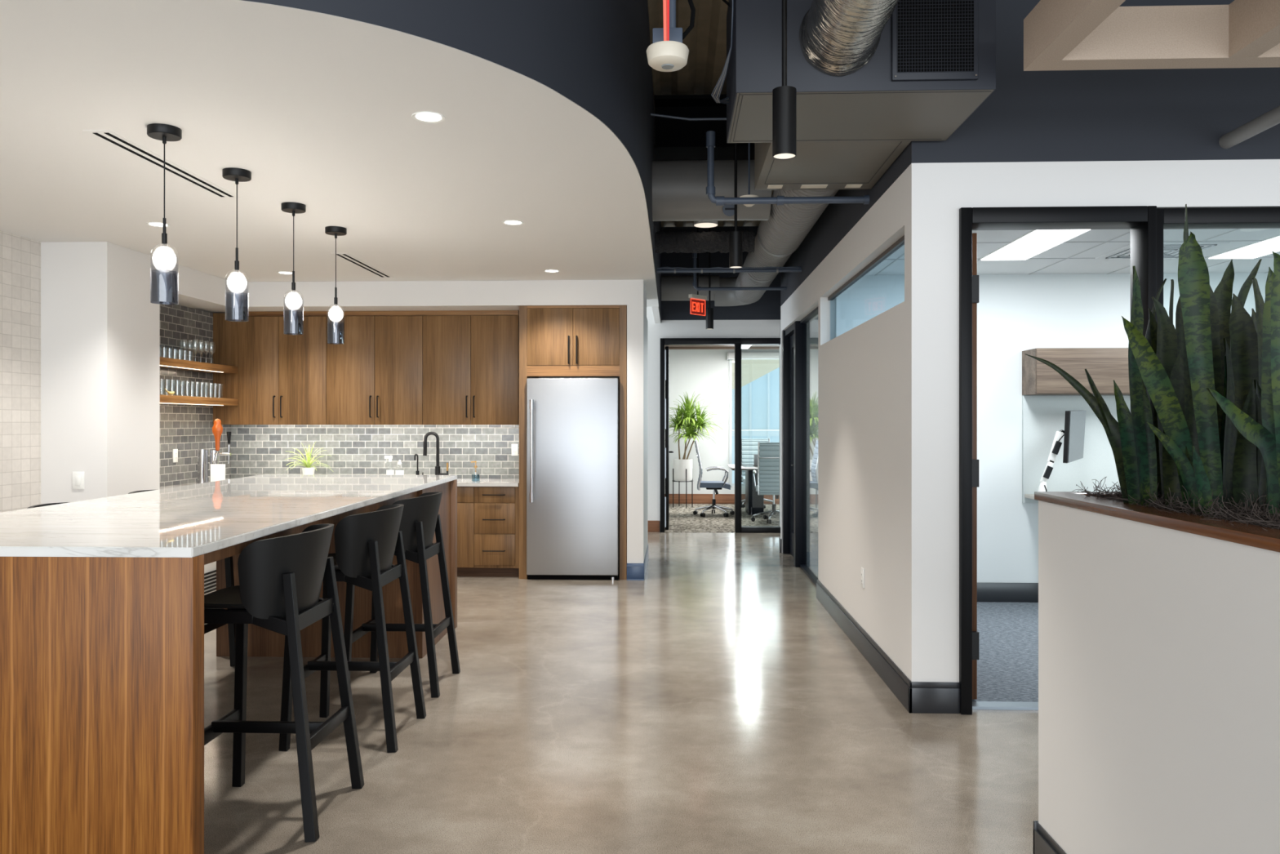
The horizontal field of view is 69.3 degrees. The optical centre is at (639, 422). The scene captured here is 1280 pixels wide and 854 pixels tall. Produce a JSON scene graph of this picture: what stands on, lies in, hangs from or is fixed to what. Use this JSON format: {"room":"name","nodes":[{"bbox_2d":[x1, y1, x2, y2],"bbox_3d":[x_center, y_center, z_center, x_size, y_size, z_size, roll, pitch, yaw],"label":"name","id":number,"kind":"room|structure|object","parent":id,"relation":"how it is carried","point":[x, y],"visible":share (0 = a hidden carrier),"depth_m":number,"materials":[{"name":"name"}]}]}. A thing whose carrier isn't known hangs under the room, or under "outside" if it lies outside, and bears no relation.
{"room":"office kitchen","nodes":[
{"label":"office kitchen","id":0,"kind":"room"},
{"bbox_2d":[0,230,40,512],"bbox_3d":[-4.572,0.069,2.935,0.200,2.743,7.520,0,0,2],"label":"wall","id":1,"kind":"structure","parent":0,"point":[20,256],"depth_m":6.47,"materials":[{"name":"beige tile"}]},
{"bbox_2d":[40,241,159,504],"bbox_3d":[-4.173,0.069,7.023,0.690,2.742,0.680,0,0,2],"label":"wall column","id":2,"kind":"structure","parent":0,"point":[100,300],"depth_m":6.69,"materials":[{"name":"white paint"}]},
{"bbox_2d":[72,471,84,488],"bbox_3d":[-4.051,0.420,6.672,0.085,0.125,0.010,0,0,2],"label":"light switch","id":3,"kind":"object","parent":2,"relation":"attached to","point":[77,477],"visible":1,"depth_m":6.67,"materials":[{"name":"white plastic"}]},
{"bbox_2d":[160,300,231,486],"bbox_3d":[-4.273,0.190,8.467,0.220,2.500,2.200,0,0,2],"label":"tiled wall","id":4,"kind":"structure","parent":0,"point":[187,428],"depth_m":8.49,"materials":[{"name":"grey tile"}]},
{"bbox_2d":[160,356,238,373],"bbox_3d":[-4.046,-0.502,8.174,0.254,0.069,1.590,0,0,2],"label":"floating shelf","id":5,"kind":"object","parent":4,"relation":"attached to","point":[165,362],"visible":0.56,"depth_m":8.24,"materials":[{"name":"brown wood"}]},
{"bbox_2d":[160,395,238,405],"bbox_3d":[-4.046,-0.192,8.174,0.254,0.069,1.590,0,0,2],"label":"floating shelf","id":6,"kind":"object","parent":4,"relation":"attached to","point":[164,399],"visible":0.56,"depth_m":8.21,"materials":[{"name":"brown wood"}]},
{"bbox_2d":[0,0,658,306],"bbox_3d":[-3.084,-1.353,6.691,6.330,0.100,7.700,0,0,2],"label":"ceiling","id":7,"kind":"structure","parent":0,"point":[318,108],"depth_m":4.44,"materials":[{"name":"white paint"}]},
{"bbox_2d":[82,129,239,198],"bbox_3d":[-2.400,-1.301,4.744,0.124,0.006,1.240,0,0,2],"label":"ceiling vent","id":8,"kind":"object","parent":7,"relation":"in","point":[108,136],"visible":0.98,"depth_m":4.61,"materials":[{"name":"white metal"}]},
{"bbox_2d":[146,123,182,303],"bbox_3d":[-2.108,-0.915,4.103,0.138,0.775,0.138,0,0,2],"label":"pendant light","id":9,"kind":"object","parent":7,"relation":"hanging from","point":[162,258],"visible":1,"depth_m":4.08,"materials":[{"name":"white glass"}]},
{"bbox_2d":[222,167,251,320],"bbox_3d":[-2.092,-0.915,4.803,0.138,0.775,0.138,0,0,2],"label":"pendant light","id":10,"kind":"object","parent":7,"relation":"hanging from","point":[235,282],"visible":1,"depth_m":4.78,"materials":[{"name":"black metal"}]},
{"bbox_2d":[281,201,306,334],"bbox_3d":[-2.075,-0.915,5.542,0.138,0.775,0.138,0,0,2],"label":"pendant light","id":11,"kind":"object","parent":7,"relation":"hanging from","point":[293,300],"visible":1,"depth_m":5.51,"materials":[{"name":"black metal"}]},
{"bbox_2d":[324,226,346,343],"bbox_3d":[-2.042,-0.915,6.212,0.138,0.775,0.138,0,0,2],"label":"pendant light","id":12,"kind":"object","parent":7,"relation":"hanging from","point":[335,313],"visible":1,"depth_m":6.19,"materials":[{"name":"white glass"}]},
{"bbox_2d":[331,253,393,277],"bbox_3d":[-2.295,-1.301,7.717,0.124,0.006,1.190,0,0,2],"label":"ceiling vent","id":13,"kind":"object","parent":7,"relation":"in","point":[345,256],"visible":0.95,"depth_m":7.65,"materials":[{"name":"metal"}]},
{"bbox_2d":[411,111,445,122],"bbox_3d":[-0.901,-1.301,3.947,0.140,0.004,0.140,0,0,2],"label":"recessed light","id":14,"kind":"object","parent":7,"relation":"in","point":[422,116],"visible":1,"depth_m":3.95,"materials":[{"name":"white plastic"}]},
{"bbox_2d":[231,424,519,478],"bbox_3d":[-2.587,-0.060,9.395,3.080,2.000,0.220,0,0,2],"label":"tiled wall","id":15,"kind":"structure","parent":0,"point":[255,449],"depth_m":9.29,"materials":[{"name":"grey tile"}]},
{"bbox_2d":[231,315,326,424],"bbox_3d":[-3.487,-0.500,9.108,0.935,1.049,0.416,0,0,2],"label":"upper cabinet","id":16,"kind":"object","parent":15,"relation":"attached to","point":[281,378],"visible":0.96,"depth_m":8.94,"materials":[{"name":"brown wood"}]},
{"bbox_2d":[213,312,231,424],"bbox_3d":[-4.051,-0.518,8.980,0.180,1.081,0.018,0,0,2],"label":"filler panel","id":17,"kind":"object","parent":16,"relation":"attached to","point":[221,321],"visible":0.64,"depth_m":8.97,"materials":[{"name":"brown wood"}]},
{"bbox_2d":[326,315,422,424],"bbox_3d":[-2.550,-0.500,9.073,0.937,1.049,0.416,0,0,2],"label":"upper cabinet","id":18,"kind":"object","parent":15,"relation":"attached to","point":[374,377],"visible":0.98,"depth_m":8.90,"materials":[{"name":"brown wood"}]},
{"bbox_2d":[422,315,519,424],"bbox_3d":[-1.619,-0.500,9.038,0.922,1.049,0.416,0,0,2],"label":"upper cabinet","id":19,"kind":"object","parent":15,"relation":"attached to","point":[471,362],"visible":0.96,"depth_m":8.87,"materials":[{"name":"brown wood"}]},
{"bbox_2d":[231,310,519,316],"bbox_3d":[-2.557,-1.049,9.052,2.800,0.044,0.302,0,0,2],"label":"crown molding","id":20,"kind":"structure","parent":19,"relation":"attached to","point":[429,313],"depth_m":8.90,"materials":[{"name":"brown wood"}]},
{"bbox_2d":[160,263,646,315],"bbox_3d":[-2.179,-1.181,8.388,4.412,0.242,2.200,0,0,2],"label":"wall","id":21,"kind":"structure","parent":0,"point":[187,286],"depth_m":8.51,"materials":[{"name":"white paint"}]},
{"bbox_2d":[538,304,648,563],"bbox_3d":[-3.047,0.069,9.242,6.212,2.742,1.360,0,0,2],"label":"wall","id":22,"kind":"structure","parent":0,"point":[637,319],"depth_m":8.45,"materials":[{"name":"white paint"}]},
{"bbox_2d":[626,543,648,580],"bbox_3d":[-0.016,1.363,9.116,0.159,0.153,1.382,0,0,2],"label":"baseboard","id":23,"kind":"structure","parent":22,"relation":"attached to","point":[635,571],"depth_m":8.43,"materials":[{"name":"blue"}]},
{"bbox_2d":[204,503,1038,853],"bbox_3d":[-0.167,1.484,6.161,13.200,0.112,20.300,0,0,2],"label":"floor","id":24,"kind":"structure","parent":0,"point":[710,702],"depth_m":4.24,"materials":[{"name":"concrete"}]},
{"bbox_2d":[128,489,235,666],"bbox_3d":[-2.649,0.916,5.254,0.518,1.053,0.523,0,0,2],"label":"bar stool","id":25,"kind":"object","parent":24,"relation":"on","point":[229,579],"visible":0.03,"depth_m":5.45,"materials":[{"name":"black wood"}]},
{"bbox_2d":[0,479,457,853],"bbox_3d":[-2.007,0.921,4.661,1.496,1.037,3.757,0,0,2],"label":"kitchen island","id":26,"kind":"object","parent":24,"relation":"on","point":[102,658],"visible":0.54,"depth_m":2.77,"materials":[{"name":"brown wood"}]},
{"bbox_2d":[204,561,216,595],"bbox_3d":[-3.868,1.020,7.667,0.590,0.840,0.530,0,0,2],"label":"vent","id":27,"kind":"object","parent":26,"relation":"attached to","point":[210,569],"visible":0.09,"depth_m":7.70,"materials":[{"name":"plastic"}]},
{"bbox_2d":[0,474,457,557],"bbox_3d":[-2.015,0.388,4.672,1.512,0.030,3.785,0,0,2],"label":"island countertop","id":28,"kind":"structure","parent":26,"relation":"on","point":[189,521],"depth_m":3.77,"materials":[{"name":"white stone"}]},
{"bbox_2d":[204,523,364,842],"bbox_3d":[-1.361,0.916,3.429,0.518,1.053,0.523,0,0,2],"label":"bar stool","id":29,"kind":"object","parent":24,"relation":"on","point":[281,578],"visible":0.88,"depth_m":3.30,"materials":[{"name":"black"}]},
{"bbox_2d":[279,504,426,752],"bbox_3d":[-1.313,0.916,4.288,0.518,1.053,0.523,0,0,2],"label":"bar stool","id":30,"kind":"object","parent":24,"relation":"on","point":[366,544],"visible":0.91,"depth_m":4.10,"materials":[{"name":"black wood"}]},
{"bbox_2d":[343,491,460,697],"bbox_3d":[-1.302,0.916,5.093,0.518,1.053,0.523,0,0,2],"label":"bar stool","id":31,"kind":"object","parent":24,"relation":"on","point":[420,517],"visible":0.73,"depth_m":4.92,"materials":[{"name":"black wood"}]},
{"bbox_2d":[457,486,519,576],"bbox_3d":[-2.316,1.017,8.910,2.419,0.846,0.707,0,0,2],"label":"base cabinet","id":32,"kind":"object","parent":24,"relation":"on","point":[488,517],"visible":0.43,"depth_m":8.56,"materials":[{"name":"brown wood"}]},
{"bbox_2d":[160,477,519,488],"bbox_3d":[-2.649,0.577,8.305,3.037,0.030,1.958,0,0,2],"label":"countertop","id":33,"kind":"structure","parent":32,"relation":"on","point":[460,482],"depth_m":8.57,"materials":[{"name":"white stone"}]},
{"bbox_2d":[197,418,231,484],"bbox_3d":[-3.811,0.265,8.298,0.288,0.595,0.122,0,0,-11],"label":"tap tower","id":34,"kind":"object","parent":33,"relation":"on","point":[217,428],"visible":0.94,"depth_m":8.27,"materials":[{"name":"silver metal"}]},
{"bbox_2d":[208,444,231,464],"bbox_3d":[-3.765,0.289,8.274,0.190,0.175,0.074,0,0,2],"label":"faucet","id":35,"kind":"object","parent":34,"relation":"on","point":[214,455],"depth_m":8.29,"materials":[{"name":"silver metal"}]},
{"bbox_2d":[210,464,225,481],"bbox_3d":[-3.743,0.467,8.205,0.130,0.190,0.015,0,0,2],"label":"sign card","id":36,"kind":"object","parent":33,"relation":"on","point":[217,472],"visible":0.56,"depth_m":8.20,"materials":[{"name":"white paper"}]},
{"bbox_2d":[285,441,330,475],"bbox_3d":[-3.262,0.371,9.053,0.442,0.381,0.499,0,0,-40],"label":"spider plant","id":37,"kind":"object","parent":33,"relation":"on","point":[307,469],"visible":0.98,"depth_m":9.05,"materials":[{"name":"green plant"}]},
{"bbox_2d":[422,431,448,475],"bbox_3d":[-2.000,0.327,9.071,0.244,0.470,0.069,0,0,-9],"label":"kitchen faucet","id":38,"kind":"object","parent":33,"relation":"on","point":[437,468],"visible":0.87,"depth_m":9.06,"materials":[{"name":"black metal"}]},
{"bbox_2d":[526,377,619,580],"bbox_3d":[-0.607,0.515,8.737,0.838,1.850,0.785,0,0,2],"label":"refrigerator","id":39,"kind":"object","parent":24,"relation":"on","point":[573,423],"visible":1,"depth_m":8.43,"materials":[{"name":"silver metal"}]},
{"bbox_2d":[519,305,626,579],"bbox_3d":[-0.604,0.184,8.820,0.989,2.511,0.759,0,0,2],"label":"surround","id":40,"kind":"object","parent":24,"relation":"on","point":[555,340],"visible":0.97,"depth_m":8.48,"materials":[{"name":"brown wood"}]},
{"bbox_2d":[672,458,692,480],"bbox_3d":[0.720,0.800,15.604,0.330,0.360,0.330,0,0,2],"label":"pot","id":41,"kind":"object","parent":24,"relation":"on","point":[682,468],"depth_m":15.46,"materials":[{"name":"white ceramic"}]},
{"bbox_2d":[664,391,723,508],"bbox_3d":[0.811,0.456,15.540,1.232,1.956,1.004,0,0,2],"label":"yucca","id":42,"kind":"object","parent":24,"relation":"on","point":[682,470],"visible":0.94,"depth_m":15.49,"materials":[{"name":"green plant"}]},
{"bbox_2d":[693,440,734,516],"bbox_3d":[1.142,0.857,14.288,0.644,1.154,0.618,0,0,2],"label":"office chair","id":43,"kind":"object","parent":24,"relation":"on","point":[714,486],"visible":1,"depth_m":14.05,"materials":[{"name":"blue"}]},
{"bbox_2d":[727,464,764,515],"bbox_3d":[2.881,1.065,14.527,2.940,0.739,1.350,0,0,2],"label":"conference table","id":44,"kind":"object","parent":24,"relation":"on","point":[754,503],"visible":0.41,"depth_m":14.29,"materials":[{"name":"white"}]},
{"bbox_2d":[741,438,776,508],"bbox_3d":[1.995,0.857,15.685,0.618,1.154,0.644,0,0,2],"label":"office chair","id":45,"kind":"object","parent":24,"relation":"on","point":[749,446],"visible":0.34,"depth_m":15.92,"materials":[{"name":"grey leather"}]},
{"bbox_2d":[751,441,779,523],"bbox_3d":[1.916,0.857,13.388,0.618,1.154,0.644,0,0,2],"label":"office chair","id":46,"kind":"object","parent":24,"relation":"on","point":[768,453],"visible":0.66,"depth_m":13.15,"materials":[{"name":"grey leather"}]},
{"bbox_2d":[1024,493,1034,499],"bbox_3d":[3.795,0.998,6.931,1.540,0.860,0.700,0,0,2],"label":"desk","id":47,"kind":"object","parent":24,"relation":"on","point":[1026,495],"visible":0.16,"depth_m":7.22,"materials":[{"name":"beige"}]},
{"bbox_2d":[1038,429,1064,491],"bbox_3d":[3.092,0.312,6.927,0.222,0.514,0.072,0,0,9],"label":"monitor stand","id":48,"kind":"object","parent":47,"relation":"attached to","point":[1056,444],"visible":0.89,"depth_m":6.92,"materials":[{"name":"white plastic"}]},
{"bbox_2d":[1062,410,1085,462],"bbox_3d":[3.270,0.105,6.962,0.341,0.394,0.049,0,0,-45],"label":"monitor","id":49,"kind":"object","parent":48,"relation":"attached to","point":[1074,420],"visible":1,"depth_m":6.91,"materials":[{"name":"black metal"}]},
{"bbox_2d":[1033,491,1279,853],"bbox_3d":[1.564,0.832,1.562,0.693,1.216,2.839,0,0,2],"label":"planter","id":50,"kind":"object","parent":24,"relation":"on","point":[1159,631],"visible":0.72,"depth_m":2.25,"materials":[{"name":"white paint"}]},
{"bbox_2d":[1024,265,1157,506],"bbox_3d":[1.272,-0.090,2.586,0.336,0.677,0.188,0,0,2],"label":"snake plant","id":51,"kind":"object","parent":50,"relation":"in","point":[1131,440],"visible":0.91,"depth_m":2.54,"materials":[{"name":"green plant"}]},
{"bbox_2d":[1121,278,1200,514],"bbox_3d":[1.414,-0.083,2.463,0.171,0.664,0.524,0,0,35],"label":"snake plant","id":52,"kind":"object","parent":50,"relation":"in","point":[1160,367],"visible":0.91,"depth_m":2.35,"materials":[{"name":"green plant"}]},
{"bbox_2d":[1072,476,1279,530],"bbox_3d":[1.575,0.197,2.271,0.656,0.082,1.261,0,0,2],"label":"moss","id":53,"kind":"object","parent":50,"relation":"in","point":[1253,517],"visible":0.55,"depth_m":2.23,"materials":[{"name":"grey"}]},
{"bbox_2d":[1175,204,1223,519],"bbox_3d":[1.450,-0.153,2.389,0.114,0.802,0.389,0,0,29],"label":"snake plant","id":54,"kind":"object","parent":50,"relation":"in","point":[1197,315],"visible":0.81,"depth_m":2.29,"materials":[{"name":"green plant"}]},
{"bbox_2d":[1213,258,1262,515],"bbox_3d":[1.593,-0.109,2.478,0.126,0.712,0.465,0,0,33],"label":"snake plant","id":55,"kind":"object","parent":50,"relation":"in","point":[1238,340],"visible":0.77,"depth_m":2.38,"materials":[{"name":"green plant"}]},
{"bbox_2d":[1205,266,1279,524],"bbox_3d":[1.496,-0.060,2.225,0.134,0.613,0.523,0,0,42],"label":"snake plant","id":56,"kind":"object","parent":50,"relation":"in","point":[1263,437],"visible":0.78,"depth_m":2.15,"materials":[{"name":"green plant"}]},
{"bbox_2d":[1271,250,1279,490],"bbox_3d":[1.489,-0.065,2.122,0.136,0.624,0.291,0,0,18],"label":"snake plant","id":57,"kind":"object","parent":50,"relation":"in","point":[1275,294],"visible":0.82,"depth_m":2.05,"materials":[{"name":"green plant"}]},
{"bbox_2d":[647,0,773,226],"bbox_3d":[0.019,-2.620,5.003,12.860,0.120,18.000,0,0,2],"label":"deck","id":58,"kind":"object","parent":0,"point":[706,42],"depth_m":6.47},
{"bbox_2d":[646,0,695,71],"bbox_3d":[0.095,-1.894,3.198,0.148,1.333,0.210,0,0,24],"label":"sensor","id":59,"kind":"object","parent":58,"relation":"hanging from","point":[667,52],"visible":1,"depth_m":3.17,"materials":[{"name":"beige plastic"}]},
{"bbox_2d":[688,226,706,315],"bbox_3d":[0.655,-1.888,10.483,0.050,1.345,0.260,0,0,44],"label":"exit sign","id":60,"kind":"object","parent":58,"relation":"hanging from","point":[697,304],"visible":0.91,"depth_m":10.48,"materials":[{"name":"red plastic"}]},
{"bbox_2d":[706,227,713,329],"bbox_3d":[0.842,-1.842,11.176,0.092,1.435,0.092,0,0,2],"label":"pendant","id":61,"kind":"object","parent":58,"relation":"hanging from","point":[709,311],"visible":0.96,"depth_m":11.15,"materials":[{"name":"black metal"}]},
{"bbox_2d":[711,0,733,104],"bbox_3d":[0.369,-2.026,4.139,0.094,1.088,0.505,0,0,2],"label":"wire bundle","id":62,"kind":"object","parent":58,"relation":"hanging from","point":[720,82],"visible":0.94,"depth_m":4.13,"materials":[{"name":"black plastic"}]},
{"bbox_2d":[728,142,742,268],"bbox_3d":[0.666,-1.818,6.429,0.092,1.484,0.092,0,0,2],"label":"pendant","id":63,"kind":"object","parent":58,"relation":"hanging from","point":[735,237],"visible":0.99,"depth_m":6.40,"materials":[{"name":"black metal"}]},
{"bbox_2d":[772,0,796,159],"bbox_3d":[0.559,-1.794,3.581,0.092,1.532,0.092,0,0,2],"label":"pendant","id":64,"kind":"object","parent":58,"relation":"hanging from","point":[784,96],"visible":1,"depth_m":3.55,"materials":[{"name":"black metal"}]},
{"bbox_2d":[664,349,779,493],"bbox_3d":[2.341,-0.010,14.277,5.600,2.900,4.190,0,0,2],"label":"wall","id":65,"kind":"structure","parent":0,"point":[704,372],"depth_m":16.27,"materials":[{"name":"white paint"}]},
{"bbox_2d":[664,493,779,504],"bbox_3d":[2.464,1.347,16.209,5.500,0.174,0.020,0,0,2],"label":"baseboard","id":66,"kind":"structure","parent":65,"relation":"attached to","point":[697,498],"depth_m":16.25,"materials":[{"name":"brown wood"}]},
{"bbox_2d":[727,351,779,359],"bbox_3d":[3.319,-1.157,16.109,3.585,0.125,0.135,0,0,2],"label":"roller shade","id":67,"kind":"object","parent":65,"relation":"attached to","point":[730,355],"visible":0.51,"depth_m":16.09,"materials":[{"name":"white fabric"}]},
{"bbox_2d":[646,226,817,532],"bbox_3d":[2.459,-0.560,12.111,8.400,4.000,0.130,0,0,2],"label":"wall","id":68,"kind":"structure","parent":0,"point":[666,328],"depth_m":12.11,"materials":[{"name":"white paint"}]},
{"bbox_2d":[660,337,741,533],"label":"door","id":69,"kind":"structure","parent":68,"relation":"in","point":[664,353],"depth_m":12.09,"materials":[{"name":"black metal"}]},
{"bbox_2d":[741,337,780,533],"bbox_3d":[1.592,0.171,12.129,0.535,2.538,0.160,0,0,2],"label":"window","id":70,"kind":"structure","parent":68,"relation":"in","point":[744,341],"depth_m":12.05,"materials":[{"name":"black"}]},
{"bbox_2d":[244,0,1279,318],"bbox_3d":[0.069,-1.923,6.188,12.730,1.273,11.967,0,0,2],"label":"wall","id":71,"kind":"structure","parent":0,"point":[1156,114],"depth_m":4.55,"materials":[{"name":"grey paint"}]},
{"bbox_2d":[650,113,726,120],"bbox_3d":[0.733,-2.100,6.277,1.372,0.095,0.016,0,0,2],"label":"cable","id":72,"kind":"object","parent":71,"relation":"attached to","point":[651,114],"visible":0.32,"depth_m":6.29,"materials":[{"name":"black plastic"}]},
{"bbox_2d":[653,93,754,160],"bbox_3d":[0.780,-2.310,7.276,1.330,0.400,0.400,0,0,2],"label":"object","id":73,"kind":"structure","parent":71,"relation":"attached to","point":[675,140],"depth_m":7.26,"materials":[{"name":"black"}]},
{"bbox_2d":[655,230,755,253],"bbox_3d":[0.550,-1.535,7.885,0.840,0.192,0.168,0,0,2],"label":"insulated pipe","id":74,"kind":"object","parent":71,"relation":"attached to","point":[712,242],"visible":0.86,"depth_m":7.83,"materials":[{"name":"black"}]},
{"bbox_2d":[652,160,771,221],"bbox_3d":[0.528,-1.732,6.935,0.868,0.444,0.438,0,0,2],"label":"duct","id":75,"kind":"object","parent":71,"relation":"attached to","point":[678,187],"visible":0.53,"depth_m":6.76,"materials":[{"name":"grey metal"}]},
{"bbox_2d":[656,266,801,273],"bbox_3d":[0.823,-1.422,8.615,1.363,0.066,0.042,0,0,2],"label":"conduit","id":76,"kind":"object","parent":71,"relation":"attached to","point":[791,268],"visible":0.96,"depth_m":8.61,"materials":[{"name":"blue metal"}]},
{"bbox_2d":[693,253,786,290],"bbox_3d":[1.052,-1.603,9.767,0.991,0.433,0.046,0,0,2],"label":"pipe","id":77,"kind":"object","parent":71,"relation":"attached to","point":[695,255],"visible":0.84,"depth_m":9.76,"materials":[{"name":"blue metal"}]},
{"bbox_2d":[706,130,869,205],"bbox_3d":[0.897,-1.546,5.630,0.988,0.448,0.057,0,0,2],"label":"pipe","id":78,"kind":"object","parent":71,"relation":"attached to","point":[710,135],"visible":1,"depth_m":5.62,"materials":[{"name":"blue metal"}]},
{"bbox_2d":[726,0,995,190],"bbox_3d":[0.975,-1.696,4.761,1.078,0.629,1.852,0,0,2],"label":"duct","id":79,"kind":"object","parent":71,"relation":"attached to","point":[932,64],"visible":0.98,"depth_m":3.88,"materials":[{"name":"grey metal"}]},
{"bbox_2d":[714,189,838,306],"bbox_3d":[1.222,-1.625,8.740,0.583,0.392,6.121,0,0,0],"label":"spiral duct","id":80,"kind":"object","parent":79,"relation":"attached to","point":[787,226],"visible":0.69,"depth_m":7.64,"materials":[{"name":"grey metal"}]},
{"bbox_2d":[661,275,719,301],"bbox_3d":[0.629,-1.680,11.604,0.720,0.310,0.310,0,0,2],"label":"duct","id":81,"kind":"object","parent":80,"relation":"attached to","point":[673,287],"visible":0.79,"depth_m":11.47,"materials":[{"name":"grey metal"}]},
{"bbox_2d":[799,0,898,76],"bbox_3d":[0.794,-1.608,2.915,0.331,0.332,1.900,0,0,2],"label":"duct","id":82,"kind":"object","parent":79,"relation":"attached to","point":[837,37],"visible":1,"depth_m":3.56,"materials":[{"name":"silver metal"}]},
{"bbox_2d":[1218,105,1279,148],"bbox_3d":[2.809,-1.375,2.821,0.070,0.070,3.450,0,0,2],"label":"pipe","id":83,"kind":"object","parent":71,"relation":"attached to","point":[1270,118],"visible":1,"depth_m":4.30,"materials":[{"name":"grey metal"}]},
{"bbox_2d":[780,159,1279,682],"bbox_3d":[4.002,0.076,8.246,5.026,2.727,7.498,0,0,2],"label":"wall","id":84,"kind":"structure","parent":0,"point":[888,384],"depth_m":4.59,"materials":[{"name":"white paint"}]},
{"bbox_2d":[782,321,795,566],"bbox_3d":[1.613,0.217,9.716,0.120,2.445,0.960,0,0,2],"label":"door","id":85,"kind":"structure","parent":84,"relation":"in","point":[788,335],"depth_m":10.12,"materials":[{"name":"black metal"}]},
{"bbox_2d":[795,306,817,586],"bbox_3d":[1.569,0.217,8.410,0.110,2.445,1.653,0,0,2],"label":"door frame","id":86,"kind":"structure","parent":84,"relation":"in","point":[800,326],"depth_m":9.19,"materials":[{"name":"black metal"}]},
{"bbox_2d":[827,235,904,300],"bbox_3d":[1.484,-0.815,6.105,0.035,0.390,2.746,0,0,2],"label":"window","id":87,"kind":"structure","parent":84,"relation":"in","point":[899,243],"depth_m":5.89,"materials":[{"name":"brown"}]},
{"bbox_2d":[778,537,959,713],"bbox_3d":[1.565,1.364,7.437,0.249,0.152,5.730,0,0,2],"label":"baseboard","id":88,"kind":"structure","parent":84,"relation":"attached to","point":[917,697],"depth_m":4.87,"materials":[{"name":"grey rubber"}]},
{"bbox_2d":[972,701,1038,710],"bbox_3d":[2.078,1.433,4.670,0.820,0.014,0.090,0,0,2],"label":"threshold","id":89,"kind":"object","parent":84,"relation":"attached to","point":[975,704],"depth_m":4.65,"materials":[{"name":"silver metal"}]},
{"bbox_2d":[959,205,1156,714],"bbox_3d":[2.072,0.191,5.060,0.945,2.498,1.050,0,0,2],"label":"door frame","id":90,"kind":"structure","parent":84,"relation":"in","point":[1141,220],"depth_m":4.55,"materials":[{"name":"black metal"}]},
{"bbox_2d":[1022,347,1129,395],"bbox_3d":[3.876,-0.390,7.168,1.696,0.350,0.299,0,0,2],"label":"upper cabinet","id":91,"kind":"object","parent":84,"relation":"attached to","point":[1104,366],"visible":0.25,"depth_m":7.04,"materials":[{"name":"brown wood"}]},
{"bbox_2d":[1156,207,1279,323],"bbox_3d":[4.451,0.195,4.535,3.848,2.490,0.140,0,0,2],"label":"window","id":92,"kind":"structure","parent":84,"relation":"in","point":[1217,217],"depth_m":4.53,"materials":[{"name":"black"}]},
{"bbox_2d":[835,272,1267,582],"bbox_3d":[4.027,0.076,7.373,4.910,2.727,0.120,0,0,2],"label":"wall","id":93,"kind":"structure","parent":0,"point":[1016,313],"depth_m":7.35,"materials":[{"name":"white paint"}]},
{"bbox_2d":[977,582,1038,602],"bbox_3d":[4.024,1.351,7.306,4.910,0.153,0.015,0,0,2],"label":"baseboard","id":94,"kind":"structure","parent":93,"relation":"attached to","point":[986,592],"depth_m":7.34,"materials":[{"name":"grey rubber"}]},
{"bbox_2d":[1022,395,1130,502],"bbox_3d":[3.881,0.214,7.303,1.696,0.852,0.029,0,0,2],"label":"tackboard","id":95,"kind":"object","parent":93,"relation":"attached to","point":[1042,415],"visible":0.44,"depth_m":7.31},
{"bbox_2d":[865,228,1279,275],"bbox_3d":[3.973,-1.218,5.964,4.910,0.084,2.700,0,0,2],"label":"ceiling","id":96,"kind":"structure","parent":0,"point":[1064,250],"depth_m":6.51,"materials":[{"name":"white tile"}]},
{"bbox_2d":[979,229,1089,260],"bbox_3d":[2.585,-1.170,6.042,0.330,0.012,1.230,0,0,2],"label":"recessed light","id":97,"kind":"object","parent":96,"relation":"in","point":[1036,242],"visible":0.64,"depth_m":6.06,"materials":[{"name":"white plastic"}]},
{"bbox_2d":[875,228,1273,275],"bbox_3d":[3.973,-1.174,5.964,4.910,0.004,2.700,0,0,2],"label":"grid","id":98,"kind":"object","parent":96,"relation":"attached to","point":[898,258],"depth_m":6.14,"materials":[{"name":"grey metal"}]},
{"bbox_2d":[1095,241,1229,258],"bbox_3d":[3.541,-1.168,6.311,0.600,0.016,0.580,0,0,2],"label":"ceiling vent","id":99,"kind":"object","parent":96,"relation":"in","point":[1171,249],"visible":0.57,"depth_m":6.26,"materials":[{"name":"white metal"}]},
{"bbox_2d":[1208,235,1279,258],"bbox_3d":[4.184,-1.170,5.981,0.330,0.012,1.230,0,0,2],"label":"recessed light","id":100,"kind":"object","parent":96,"relation":"in","point":[1265,246],"visible":1,"depth_m":6.29,"materials":[{"name":"white plastic"}]},
{"bbox_2d":[1023,0,1279,71],"bbox_3d":[2.871,-1.489,2.148,2.824,0.202,2.910,0,0,2],"label":"ceiling baffle","id":101,"kind":"structure","parent":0,"point":[1059,34],"depth_m":3.53,"materials":[{"name":"beige paint"}]},
{"bbox_3d":[2.388,-1.475,14.200,5.500,0.070,4.040,0,0,2],"label":"ceiling","id":102,"kind":"structure","parent":0,"visible":0},
{"bbox_2d":[664,346,779,349],"bbox_3d":[2.453,-1.345,15.919,5.480,0.170,0.100,0,0,2],"label":"ceiling beam","id":103,"kind":"structure","parent":102,"relation":"attached to","point":[669,347],"depth_m":15.92,"materials":[{"name":"black metal"}]},
{"label":"outside","id":104,"kind":"structure","parent":0,"visible":0},
{"bbox_2d":[728,359,779,485],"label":"window","id":105,"kind":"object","parent":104,"point":[760,378],"visible":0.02,"depth_m":35.83,"materials":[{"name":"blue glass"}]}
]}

